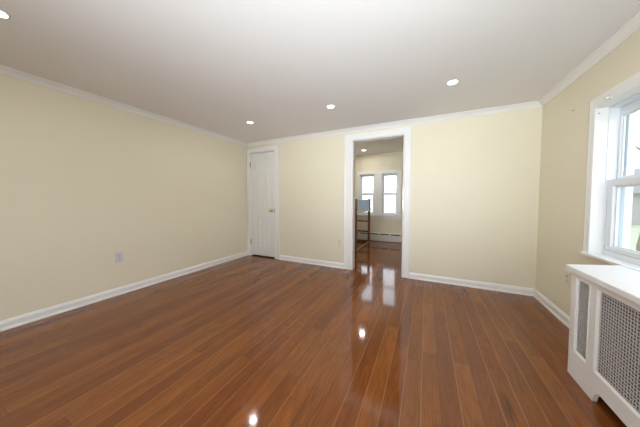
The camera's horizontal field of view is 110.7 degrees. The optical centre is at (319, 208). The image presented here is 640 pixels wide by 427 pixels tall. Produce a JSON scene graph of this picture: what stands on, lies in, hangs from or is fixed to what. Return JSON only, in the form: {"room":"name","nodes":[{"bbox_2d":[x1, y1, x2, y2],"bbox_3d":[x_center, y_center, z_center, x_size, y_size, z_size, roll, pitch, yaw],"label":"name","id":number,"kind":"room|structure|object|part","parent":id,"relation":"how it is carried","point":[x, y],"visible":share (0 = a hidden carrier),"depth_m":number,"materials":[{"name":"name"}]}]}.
{"room":"empty living room","nodes":[
{"label":"empty living room","id":0,"kind":"room"},
{"bbox_2d":[0,74,247,320],"bbox_3d":[-2.670,-0.080,2.033,0.120,2.220,5.640,1,2,26],"label":"wall","id":1,"kind":"structure","parent":0,"point":[83,182],"depth_m":2.41,"materials":[{"name":"beige paint"}]},
{"bbox_2d":[115,251,122,262],"bbox_3d":[-2.342,0.570,2.590,0.010,0.120,0.076,1,2,26],"label":"wall outlet","id":2,"kind":"object","parent":1,"relation":"attached to","point":[118,255],"visible":1,"depth_m":2.58,"materials":[{"name":"white plastic"}]},
{"bbox_2d":[0,65,246,146],"bbox_3d":[-2.589,-1.159,1.952,0.056,0.056,5.400,1,2,26],"label":"trim","id":3,"kind":"structure","parent":1,"relation":"attached to","point":[4,70],"depth_m":2.39,"materials":[{"name":"white paint"}]},
{"bbox_2d":[0,251,247,331],"bbox_3d":[-2.607,0.989,2.043,0.023,0.085,5.400,1,2,26],"label":"baseboard","id":4,"kind":"structure","parent":1,"relation":"attached to","point":[30,317],"depth_m":2.43,"materials":[{"name":"white paint"}]},
{"bbox_2d":[0,240,626,426],"bbox_3d":[-0.022,1.074,2.325,4.837,0.100,8.390,1,2,26],"label":"floor","id":5,"kind":"structure","parent":0,"point":[249,340],"depth_m":1.58,"materials":[{"name":"brown wood"}]},
{"bbox_2d":[355,199,370,251],"bbox_3d":[0.797,0.338,5.381,0.616,1.135,1.272,1,2,26],"label":"wooden rack","id":6,"kind":"object","parent":5,"relation":"on","point":[360,205],"visible":0.61,"depth_m":5.25,"materials":[{"name":"brown wood"}]},
{"bbox_3d":[0.774,0.364,4.719,0.055,1.135,0.055,1,2,26],"label":"post","id":7,"kind":"part","parent":6,"relation":"part of","materials":[{"name":"brown wood"}]},
{"bbox_3d":[1.039,-0.085,5.249,0.016,0.246,1.160,1,2,26],"label":"panel","id":8,"kind":"part","parent":6,"relation":"part of","materials":[{"name":"blue fabric"}]},
{"bbox_3d":[1.302,0.322,5.813,0.055,1.135,0.055,1,2,26],"label":"post","id":9,"kind":"part","parent":6,"relation":"part of","materials":[{"name":"brown wood"}]},
{"bbox_2d":[566,264,639,426],"bbox_3d":[1.446,0.738,0.752,0.335,0.700,1.628,1,2,26],"label":"radiator cover","id":10,"kind":"object","parent":5,"relation":"on","point":[589,284],"visible":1,"depth_m":1.19,"materials":[{"name":"white paint"}]},
{"bbox_3d":[1.570,0.664,1.322,0.014,0.466,0.128,1,2,26],"label":"grille moulding","id":11,"kind":"part","parent":10,"relation":"part of","materials":[{"name":"white paint"}]},
{"bbox_2d":[576,281,588,358],"bbox_3d":[1.575,0.664,1.320,0.002,0.460,0.122,1,2,26],"label":"grille","id":12,"kind":"object","parent":10,"relation":"attached to","point":[579,355],"depth_m":1.33,"materials":[{"name":"grey metal"}]},
{"bbox_3d":[1.761,0.732,1.351,0.289,0.667,0.018,1,2,26],"label":"panel","id":13,"kind":"part","parent":10,"relation":"part of","materials":[{"name":"white paint"}]},
{"bbox_3d":[1.297,0.686,0.756,0.014,0.466,1.016,1,2,26],"label":"grille moulding","id":14,"kind":"part","parent":10,"relation":"part of","materials":[{"name":"white paint"}]},
{"bbox_2d":[597,292,639,413],"bbox_3d":[1.301,0.686,0.754,0.002,0.460,1.010,1,2,26],"label":"grille","id":15,"kind":"object","parent":10,"relation":"attached to","point":[601,378],"depth_m":1.07,"materials":[{"name":"grey metal"}]},
{"bbox_2d":[599,294,639,412],"bbox_3d":[1.438,0.785,0.693,0.202,0.610,1.264,1,2,26],"label":"radiator","id":16,"kind":"object","parent":5,"relation":"on","point":[605,294],"visible":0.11,"depth_m":1.14,"materials":[{"name":"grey metal"}]},
{"bbox_2d":[0,0,639,142],"bbox_3d":[-0.688,-1.197,0.998,4.707,0.100,5.580,1,2,26],"label":"ceiling","id":17,"kind":"structure","parent":0,"point":[216,66],"depth_m":1.65,"materials":[{"name":"white paint"}]},
{"bbox_2d":[0,10,10,18],"bbox_3d":[-1.908,-1.159,1.306,0.102,0.004,0.102,1,2,26],"label":"recessed light","id":18,"kind":"object","parent":17,"relation":"in","point":[3,14],"visible":1,"depth_m":1.33,"materials":[{"name":"white paint"}]},
{"bbox_2d":[0,11,7,17],"bbox_3d":[-1.908,-1.159,1.306,0.084,0.003,0.084,1,2,26],"label":"diffuser","id":19,"kind":"object","parent":18,"relation":"attached to","point":[3,14],"depth_m":1.32,"materials":[{"name":"white plastic"}]},
{"bbox_2d":[446,79,458,84],"bbox_3d":[1.251,-1.184,2.079,0.102,0.004,0.102,1,2,26],"label":"recessed light","id":20,"kind":"object","parent":17,"relation":"in","point":[451,82],"visible":1,"depth_m":2.08,"materials":[{"name":"white paint"}]},
{"bbox_2d":[355,151,402,241],"bbox_3d":[1.111,-0.311,6.298,3.400,2.360,0.140,1,2,26],"label":"wall","id":21,"kind":"structure","parent":0,"point":[392,160],"depth_m":5.95,"materials":[{"name":"beige paint"}]},
{"bbox_2d":[360,174,374,214],"bbox_3d":[1.349,-0.386,6.191,0.410,1.110,0.100,1,2,26],"label":"window","id":22,"kind":"structure","parent":21,"relation":"in","point":[369,175],"depth_m":6.19,"materials":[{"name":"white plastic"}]},
{"bbox_3d":[1.357,-0.658,6.196,0.380,0.542,0.026,1,2,26],"label":"sash","id":23,"kind":"part","parent":22,"relation":"part of","materials":[{"name":"white glass"}]},
{"bbox_3d":[1.342,-0.133,6.187,0.380,0.575,0.030,1,2,26],"label":"sash","id":24,"kind":"part","parent":22,"relation":"part of","materials":[{"name":"white plastic"}]},
{"bbox_2d":[357,231,401,242],"bbox_3d":[1.584,0.765,5.997,2.235,0.212,0.062,1,2,26],"label":"baseboard heater","id":25,"kind":"object","parent":21,"relation":"attached to","point":[388,237],"visible":0.44,"depth_m":5.94,"materials":[{"name":"white metal"}]},
{"bbox_2d":[357,231,401,234],"bbox_3d":[1.583,0.669,5.989,2.235,0.020,0.050,1,2,26],"label":"hood","id":26,"kind":"object","parent":25,"relation":"attached to","point":[364,233],"depth_m":6.02,"materials":[{"name":"white metal"}]},
{"bbox_2d":[357,170,401,219],"bbox_3d":[1.617,-0.365,6.034,1.220,1.300,0.150,1,2,26],"label":"window","id":27,"kind":"structure","parent":21,"relation":"in","point":[389,174],"depth_m":5.95,"materials":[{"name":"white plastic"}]},
{"bbox_3d":[1.882,-0.122,5.926,0.380,0.575,0.030,1,2,26],"label":"sash","id":28,"kind":"part","parent":27,"relation":"part of","materials":[{"name":"white plastic"}]},
{"bbox_3d":[1.898,-0.646,5.936,0.380,0.542,0.026,1,2,26],"label":"sash","id":29,"kind":"part","parent":27,"relation":"part of","materials":[{"name":"glass"}]},
{"bbox_2d":[357,214,401,216],"bbox_3d":[1.583,0.191,5.997,1.310,0.028,0.085,1,2,26],"label":"window sill","id":30,"kind":"structure","parent":21,"relation":"attached to","point":[357,214],"depth_m":5.91,"materials":[{"name":"white paint"}]},
{"bbox_2d":[356,137,403,154],"bbox_3d":[0.536,-1.494,5.057,3.600,0.100,2.810,1,2,26],"label":"ceiling","id":31,"kind":"structure","parent":0,"point":[395,144],"depth_m":5.16,"materials":[{"name":"white paint"}]},
{"bbox_2d":[247,107,542,288],"bbox_3d":[0.559,-0.213,3.534,4.387,2.380,0.120,1,2,26],"label":"wall","id":32,"kind":"structure","parent":0,"point":[475,180],"depth_m":2.90,"materials":[{"name":"beige paint"}]},
{"bbox_2d":[250,152,274,256],"bbox_3d":[-1.106,-0.072,4.261,0.592,1.987,0.105,1,2,26],"label":"door","id":33,"kind":"structure","parent":32,"relation":"in","point":[262,164],"depth_m":4.28,"materials":[{"name":"white paint"}]},
{"bbox_3d":[-1.193,-0.862,4.310,0.130,0.180,0.022,1,2,26],"label":"panel","id":34,"kind":"part","parent":33,"relation":"part of","materials":[{"name":"white paint"}]},
{"bbox_3d":[-1.194,-0.355,4.330,0.130,0.645,0.022,1,2,26],"label":"panel","id":35,"kind":"part","parent":33,"relation":"part of","materials":[{"name":"white paint"}]},
{"bbox_3d":[-1.195,0.447,4.362,0.130,0.560,0.022,1,2,26],"label":"panel","id":36,"kind":"part","parent":33,"relation":"part of","materials":[{"name":"white paint"}]},
{"bbox_3d":[-0.996,-0.858,4.215,0.130,0.180,0.022,1,2,26],"label":"panel","id":37,"kind":"part","parent":33,"relation":"part of","materials":[{"name":"white paint"}]},
{"bbox_3d":[-0.996,-0.351,4.235,0.130,0.645,0.022,1,2,26],"label":"panel","id":38,"kind":"part","parent":33,"relation":"part of","materials":[{"name":"white paint"}]},
{"bbox_3d":[-0.998,0.451,4.266,0.130,0.560,0.022,1,2,26],"label":"panel","id":39,"kind":"part","parent":33,"relation":"part of","materials":[{"name":"white paint"}]},
{"bbox_2d":[246,145,279,258],"bbox_3d":[-1.065,-0.110,4.311,0.775,2.108,0.142,1,2,26],"label":"door frame","id":40,"kind":"structure","parent":32,"relation":"attached to","point":[270,148],"depth_m":4.15,"materials":[{"name":"white paint"}]},
{"bbox_2d":[279,255,343,268],"bbox_3d":[-0.174,0.922,3.852,1.268,0.085,0.023,1,2,26],"label":"baseboard","id":41,"kind":"structure","parent":32,"relation":"attached to","point":[281,257],"depth_m":3.82,"materials":[{"name":"white paint"}]},
{"bbox_2d":[338,238,341,245],"bbox_3d":[0.331,0.547,3.602,0.076,0.120,0.010,1,2,26],"label":"wall outlet","id":42,"kind":"object","parent":32,"relation":"attached to","point":[339,239],"visible":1,"depth_m":3.60,"materials":[{"name":"beige plastic"}]},
{"bbox_2d":[344,126,411,277],"bbox_3d":[0.867,-0.083,3.378,0.980,2.132,0.142,1,2,26],"label":"door frame","id":43,"kind":"structure","parent":32,"relation":"attached to","point":[348,157],"depth_m":3.36,"materials":[{"name":"white paint"}]},
{"bbox_2d":[247,101,541,146],"bbox_3d":[0.523,-1.212,3.416,4.387,0.056,0.056,1,2,26],"label":"trim","id":44,"kind":"structure","parent":32,"relation":"attached to","point":[534,104],"depth_m":3.04,"materials":[{"name":"white paint"}]},
{"bbox_2d":[409,272,534,295],"bbox_3d":[1.891,0.964,2.856,1.357,0.085,0.023,1,2,26],"label":"baseboard","id":45,"kind":"structure","parent":32,"relation":"attached to","point":[432,278],"depth_m":2.81,"materials":[{"name":"white paint"}]},
{"bbox_2d":[535,29,639,316],"bbox_3d":[1.397,0.004,0.070,0.140,2.220,5.640,1,2,26],"label":"wall","id":46,"kind":"structure","parent":0,"point":[565,131],"depth_m":2.02,"materials":[{"name":"beige paint"}]},
{"bbox_2d":[533,289,569,327],"bbox_3d":[2.193,1.000,1.949,0.023,0.085,1.395,1,2,26],"label":"baseboard","id":47,"kind":"structure","parent":46,"relation":"attached to","point":[564,318],"depth_m":2.17,"materials":[{"name":"white paint"}]},
{"bbox_2d":[564,271,569,286],"bbox_3d":[2.228,0.631,1.991,0.010,0.120,0.076,1,2,26],"label":"wall outlet","id":48,"kind":"object","parent":46,"relation":"attached to","point":[567,274],"visible":1,"depth_m":1.98,"materials":[{"name":"beige plastic"}]},
{"bbox_2d":[539,11,639,106],"bbox_3d":[1.311,-1.079,0.070,0.056,0.056,5.400,1,2,26],"label":"trim","id":49,"kind":"structure","parent":46,"relation":"attached to","point":[632,26],"depth_m":1.65,"materials":[{"name":"white paint"}]},
{"bbox_2d":[580,72,639,271],"bbox_3d":[1.943,-0.215,1.168,0.220,1.209,1.235,1,2,26],"label":"window","id":50,"kind":"structure","parent":46,"relation":"in","point":[611,179],"depth_m":1.65,"materials":[{"name":"white paint"}]},
{"bbox_3d":[1.978,-0.182,1.177,0.084,1.143,1.110,1,2,26],"label":"frame","id":51,"kind":"part","parent":50,"relation":"part of","materials":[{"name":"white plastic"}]},
{"bbox_3d":[1.964,0.068,1.193,0.034,0.529,1.088,1,2,26],"label":"sash","id":52,"kind":"part","parent":50,"relation":"part of","materials":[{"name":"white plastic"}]},
{"bbox_3d":[2.034,-0.181,1.150,0.038,1.143,1.110,1,2,26],"label":"frame","id":53,"kind":"part","parent":50,"relation":"part of","materials":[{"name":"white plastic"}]},
{"bbox_3d":[2.002,-0.445,1.155,0.026,0.564,1.088,1,2,26],"label":"sash","id":54,"kind":"part","parent":50,"relation":"part of","materials":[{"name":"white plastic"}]},
{"label":"outside","id":55,"kind":"structure","parent":0,"visible":0},
{"bbox_2d":[394,210,639,250],"bbox_3d":[12.521,1.597,6.091,65.000,0.300,75.000,1,2,26],"label":"ground","id":56,"kind":"structure","parent":55,"point":[635,228],"depth_m":10.48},
{"bbox_2d":[362,189,395,212],"bbox_3d":[3.635,0.185,9.848,10.780,2.200,0.130,1,2,26],"label":"fence","id":57,"kind":"object","parent":56,"relation":"on","point":[389,200],"visible":0.02,"depth_m":10.03,"materials":[{"name":"white paint"}]},
{"bbox_2d":[631,168,639,223],"bbox_3d":[23.767,-1.069,17.779,15.800,4.150,7.000,1,2,26],"label":"house","id":58,"kind":"structure","parent":56,"relation":"on","point":[636,189],"depth_m":15.36,"materials":[{"name":"grey"}]},
{"bbox_2d":[636,127,639,250],"bbox_3d":[8.314,-1.137,5.142,2.591,5.256,3.094,0,2,-1],"label":"tree","id":59,"kind":"object","parent":56,"relation":"on","point":[637,147],"visible":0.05,"depth_m":4.99,"materials":[{"name":"grey plant"}]}
]}

